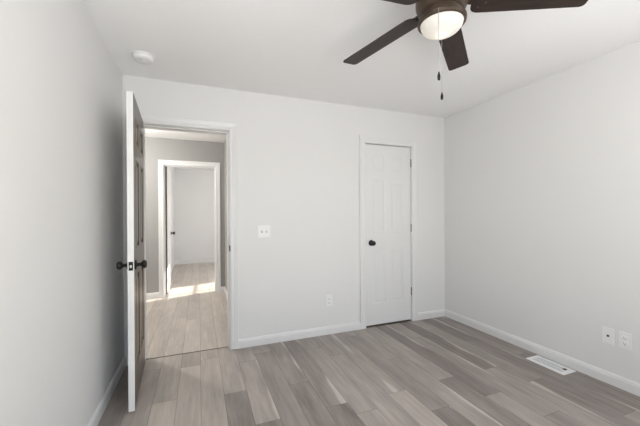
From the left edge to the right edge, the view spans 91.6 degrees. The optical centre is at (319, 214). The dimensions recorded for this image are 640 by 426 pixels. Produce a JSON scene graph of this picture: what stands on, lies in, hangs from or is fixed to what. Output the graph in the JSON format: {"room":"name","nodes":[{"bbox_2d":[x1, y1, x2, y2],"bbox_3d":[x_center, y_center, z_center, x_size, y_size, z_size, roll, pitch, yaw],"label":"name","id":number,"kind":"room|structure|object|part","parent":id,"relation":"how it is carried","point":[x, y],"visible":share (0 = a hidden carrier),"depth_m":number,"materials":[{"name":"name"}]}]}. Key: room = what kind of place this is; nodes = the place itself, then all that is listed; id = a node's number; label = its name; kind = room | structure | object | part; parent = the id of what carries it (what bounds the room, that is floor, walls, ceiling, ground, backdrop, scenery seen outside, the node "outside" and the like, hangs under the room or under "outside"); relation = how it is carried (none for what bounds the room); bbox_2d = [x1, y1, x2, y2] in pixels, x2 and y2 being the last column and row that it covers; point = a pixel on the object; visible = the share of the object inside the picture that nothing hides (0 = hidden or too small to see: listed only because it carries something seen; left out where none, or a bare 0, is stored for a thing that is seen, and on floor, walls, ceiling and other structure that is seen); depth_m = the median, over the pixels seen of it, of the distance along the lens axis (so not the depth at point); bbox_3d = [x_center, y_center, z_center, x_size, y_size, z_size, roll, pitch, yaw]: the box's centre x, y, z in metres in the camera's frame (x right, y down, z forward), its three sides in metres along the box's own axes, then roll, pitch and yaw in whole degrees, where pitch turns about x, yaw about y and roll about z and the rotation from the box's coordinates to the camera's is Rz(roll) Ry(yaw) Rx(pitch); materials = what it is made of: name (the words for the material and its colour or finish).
{"room":"empty bedroom","nodes":[
{"label":"empty bedroom","id":0,"kind":"room"},
{"bbox_2d":[0,0,123,425],"bbox_3d":[-0.981,0.051,0.729,0.120,2.440,4.110,0,0,-21],"label":"wall","id":1,"kind":"structure","parent":0,"point":[62,286],"depth_m":1.39,"materials":[{"name":"paint"}]},
{"bbox_2d":[88,356,125,425],"bbox_3d":[-0.922,1.229,0.781,0.014,0.085,3.925,0,0,-21],"label":"baseboard","id":2,"kind":"structure","parent":1,"relation":"attached to","point":[94,421],"depth_m":2.09,"materials":[{"name":"paint"}]},
{"bbox_2d":[167,167,174,266],"bbox_3d":[-3.162,0.053,6.356,0.120,2.440,3.260,0,0,-21],"label":"wall","id":3,"kind":"structure","parent":0,"point":[171,169],"depth_m":7.37,"materials":[{"name":"paint"}]},
{"bbox_2d":[145,137,224,292],"bbox_3d":[-2.911,0.055,4.609,3.112,2.440,0.060,0,0,-21],"label":"wall","id":4,"kind":"structure","parent":0,"point":[156,149],"depth_m":4.75,"materials":[{"name":"paint"}]},
{"bbox_2d":[146,292,158,298],"bbox_3d":[-3.397,1.236,4.380,2.026,0.085,0.014,0,0,-21],"label":"baseboard","id":5,"kind":"structure","parent":4,"relation":"attached to","point":[156,294],"depth_m":4.71,"materials":[{"name":"paint"}]},
{"bbox_2d":[165,167,174,293],"bbox_3d":[-2.554,0.254,5.236,0.173,2.012,0.744,0,0,-21],"label":"door","id":6,"kind":"structure","parent":4,"relation":"in","point":[167,172],"depth_m":5.08,"materials":[{"name":"paint"}]},
{"bbox_2d":[158,160,220,297],"bbox_3d":[-2.066,0.216,4.969,0.902,2.108,0.156,0,0,-21],"label":"trim","id":7,"kind":"structure","parent":4,"relation":"attached to","point":[162,164],"depth_m":4.84,"materials":[{"name":"paint"}]},
{"bbox_2d":[174,168,214,260],"bbox_3d":[-2.234,0.044,8.530,3.425,2.440,0.120,0,0,-21],"label":"wall","id":8,"kind":"structure","parent":0,"point":[193,188],"depth_m":8.06,"materials":[{"name":"paint"}]},
{"bbox_2d":[175,259,214,264],"bbox_3d":[-2.203,1.221,8.470,3.185,0.085,0.014,0,0,-21],"label":"baseboard","id":9,"kind":"structure","parent":8,"relation":"attached to","point":[205,260],"depth_m":8.06,"materials":[{"name":"paint"}]},
{"bbox_2d":[224,139,226,289],"bbox_3d":[-1.101,0.046,4.083,0.120,2.440,2.230,0,0,-21],"label":"wall","id":10,"kind":"structure","parent":0,"point":[225,147],"depth_m":4.88,"materials":[{"name":"paint"}]},
{"bbox_2d":[122,75,444,365],"bbox_3d":[-0.068,0.041,3.254,3.413,2.440,0.065,0,0,-21],"label":"wall","id":11,"kind":"structure","parent":0,"point":[298,159],"depth_m":3.18,"materials":[{"name":"paint"}]},
{"bbox_2d":[116,91,146,411],"bbox_3d":[-1.357,0.237,2.310,0.174,2.037,0.750,0,0,-25],"label":"door","id":12,"kind":"structure","parent":11,"relation":"in","point":[135,264],"depth_m":2.04,"materials":[{"name":"paint"}]},
{"bbox_3d":[-1.276,0.331,2.013,0.069,0.066,0.066,0,0,-25],"label":"knob","id":13,"kind":"part","parent":12,"relation":"part of","materials":[{"name":"black metal"}]},
{"bbox_3d":[-1.202,0.330,1.979,0.025,0.056,0.002,0,0,-25],"label":"latch plate","id":14,"kind":"part","parent":12,"relation":"part of","materials":[{"name":"black metal"}]},
{"bbox_3d":[-1.181,0.330,2.058,0.069,0.066,0.066,0,0,-25],"label":"knob","id":15,"kind":"part","parent":12,"relation":"part of","materials":[{"name":"black metal"}]},
{"bbox_2d":[146,346,227,359],"bbox_3d":[-1.208,1.268,2.849,0.733,0.002,0.010,0,0,-21],"label":"trim","id":16,"kind":"structure","parent":11,"relation":"attached to","point":[227,346],"depth_m":2.85,"materials":[{"name":"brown wood"}]},
{"bbox_2d":[141,114,238,359],"bbox_3d":[-1.212,0.206,2.841,0.889,2.125,0.162,0,0,-21],"label":"trim","id":17,"kind":"structure","parent":11,"relation":"attached to","point":[229,129],"depth_m":2.92,"materials":[{"name":"paint"}]},
{"bbox_2d":[258,225,269,237],"bbox_3d":[-0.541,0.167,3.024,0.117,0.117,0.020,0,0,-21],"label":"light switch","id":18,"kind":"object","parent":11,"relation":"attached to","point":[263,230],"visible":1,"depth_m":3.03,"materials":[{"name":"white plastic"}]},
{"bbox_2d":[239,321,360,348],"bbox_3d":[-0.163,1.220,3.174,1.303,0.085,0.014,0,0,-21],"label":"baseboard","id":19,"kind":"structure","parent":11,"relation":"attached to","point":[313,332],"depth_m":3.15,"materials":[{"name":"paint"}]},
{"bbox_2d":[326,295,331,305],"bbox_3d":[0.098,0.908,3.278,0.072,0.117,0.009,0,0,-21],"label":"electrical outlet","id":20,"kind":"object","parent":11,"relation":"attached to","point":[328,297],"visible":1,"depth_m":3.27,"materials":[{"name":"white plastic"}]},
{"bbox_2d":[365,144,411,325],"bbox_3d":[0.796,0.228,3.545,0.615,2.020,0.103,0,0,-21],"label":"door","id":21,"kind":"structure","parent":11,"relation":"in","point":[387,168],"depth_m":3.56,"materials":[{"name":"paint"}]},
{"bbox_3d":[0.583,0.319,3.444,0.066,0.066,0.069,0,0,-21],"label":"knob","id":22,"kind":"part","parent":21,"relation":"part of","materials":[{"name":"black metal"}]},
{"bbox_2d":[359,135,417,328],"bbox_3d":[0.781,0.194,3.574,0.767,2.123,0.082,0,0,-21],"label":"trim","id":23,"kind":"structure","parent":11,"relation":"attached to","point":[363,140],"depth_m":3.53,"materials":[{"name":"paint"}]},
{"bbox_2d":[366,319,411,327],"bbox_3d":[0.782,1.254,3.590,0.611,0.003,0.070,0,0,-21],"label":"trim","id":24,"kind":"structure","parent":11,"relation":"attached to","point":[409,319],"depth_m":3.57,"materials":[{"name":"brown wood"}]},
{"bbox_2d":[418,309,444,319],"bbox_3d":[1.348,1.210,3.761,0.421,0.085,0.014,0,0,-21],"label":"baseboard","id":25,"kind":"structure","parent":11,"relation":"attached to","point":[435,313],"depth_m":3.75,"materials":[{"name":"paint"}]},
{"bbox_2d":[82,0,639,169],"bbox_3d":[-1.316,-1.222,3.673,5.662,0.100,9.840,0,0,-21],"label":"ceiling","id":26,"kind":"structure","parent":0,"point":[287,48],"depth_m":2.20,"materials":[{"name":"paint"}]},
{"bbox_2d":[132,51,154,63],"bbox_3d":[-1.302,-1.149,2.297,0.146,0.042,0.146,0,0,-21],"label":"smoke detector","id":27,"kind":"object","parent":26,"relation":"attached to","point":[142,57],"visible":1,"depth_m":2.26,"materials":[{"name":"white plastic"}]},
{"bbox_3d":[-1.302,-1.165,2.297,0.146,0.009,0.146,0,0,-21],"label":"plate","id":28,"kind":"part","parent":27,"relation":"part of","materials":[{"name":"white plastic"}]},
{"bbox_2d":[343,0,587,99],"bbox_3d":[0.561,-0.890,1.515,1.182,0.577,1.230,0,0,-21],"label":"ceiling fan","id":29,"kind":"object","parent":26,"relation":"hanging from","point":[442,21],"visible":1,"depth_m":1.51,"materials":[{"name":"brown wood"}]},
{"bbox_3d":[0.347,-0.997,1.824,0.126,0.006,0.496,-14,4,-41],"label":"blade","id":30,"kind":"part","parent":29,"relation":"part of","materials":[{"name":"brown wood"}]},
{"bbox_3d":[0.244,-0.996,1.384,0.496,0.006,0.126,-6,12,-23],"label":"blade","id":31,"kind":"part","parent":29,"relation":"part of","materials":[{"name":"brown wood"}]},
{"bbox_3d":[0.599,-0.908,1.533,0.199,0.058,0.199,0,0,-21],"label":"lamp shade","id":32,"kind":"part","parent":29,"relation":"part of","materials":[{"name":"white glass"}]},
{"bbox_3d":[0.797,-1.000,1.862,0.126,0.006,0.496,-12,-11,30],"label":"blade","id":33,"kind":"part","parent":29,"relation":"part of","materials":[{"name":"brown wood"}]},
{"bbox_3d":[0.973,-1.000,1.446,0.496,0.006,0.126,5,-9,13],"label":"blade","id":34,"kind":"part","parent":29,"relation":"part of","materials":[{"name":"brown wood"}]},
{"bbox_2d":[98,262,639,425],"bbox_3d":[-1.302,1.293,3.678,5.422,0.050,9.600,0,0,-21],"label":"floor","id":35,"kind":"structure","parent":0,"point":[438,371],"depth_m":2.36,"materials":[{"name":"grey wood"}]},
{"bbox_2d":[525,355,575,374],"bbox_3d":[1.911,1.247,2.590,0.156,0.009,0.304,0,0,-21],"label":"floor vent","id":36,"kind":"object","parent":35,"relation":"in","point":[542,361],"visible":1,"depth_m":2.57,"materials":[{"name":"white metal"}]},
{"bbox_2d":[534,357,567,371],"bbox_3d":[1.911,1.248,2.590,0.092,0.004,0.244,0,0,-21],"label":"grille","id":37,"kind":"object","parent":36,"relation":"attached to","point":[550,364],"depth_m":2.58,"materials":[{"name":"white metal"}]},
{"bbox_2d":[444,41,639,382],"bbox_3d":[2.147,0.030,2.433,0.120,2.440,5.020,0,0,-21],"label":"wall","id":38,"kind":"structure","parent":0,"point":[542,177],"depth_m":2.66,"materials":[{"name":"paint"}]},
{"bbox_2d":[445,309,639,396],"bbox_3d":[2.246,1.208,2.012,0.014,0.085,3.925,0,0,-21],"label":"baseboard","id":39,"kind":"structure","parent":38,"relation":"attached to","point":[630,386],"depth_m":2.64,"materials":[{"name":"paint"}]},
{"bbox_2d":[602,326,613,344],"bbox_3d":[2.131,0.898,2.304,0.014,0.117,0.072,0,0,-21],"label":"cable jack","id":40,"kind":"object","parent":38,"relation":"attached to","point":[607,333],"visible":1,"depth_m":2.30,"materials":[{"name":"white plastic"}]},
{"bbox_2d":[619,331,631,350],"bbox_3d":[2.169,0.898,2.213,0.009,0.117,0.072,0,0,-21],"label":"electrical outlet","id":41,"kind":"object","parent":38,"relation":"attached to","point":[625,339],"visible":1,"depth_m":2.21,"materials":[{"name":"white plastic"}]}
]}

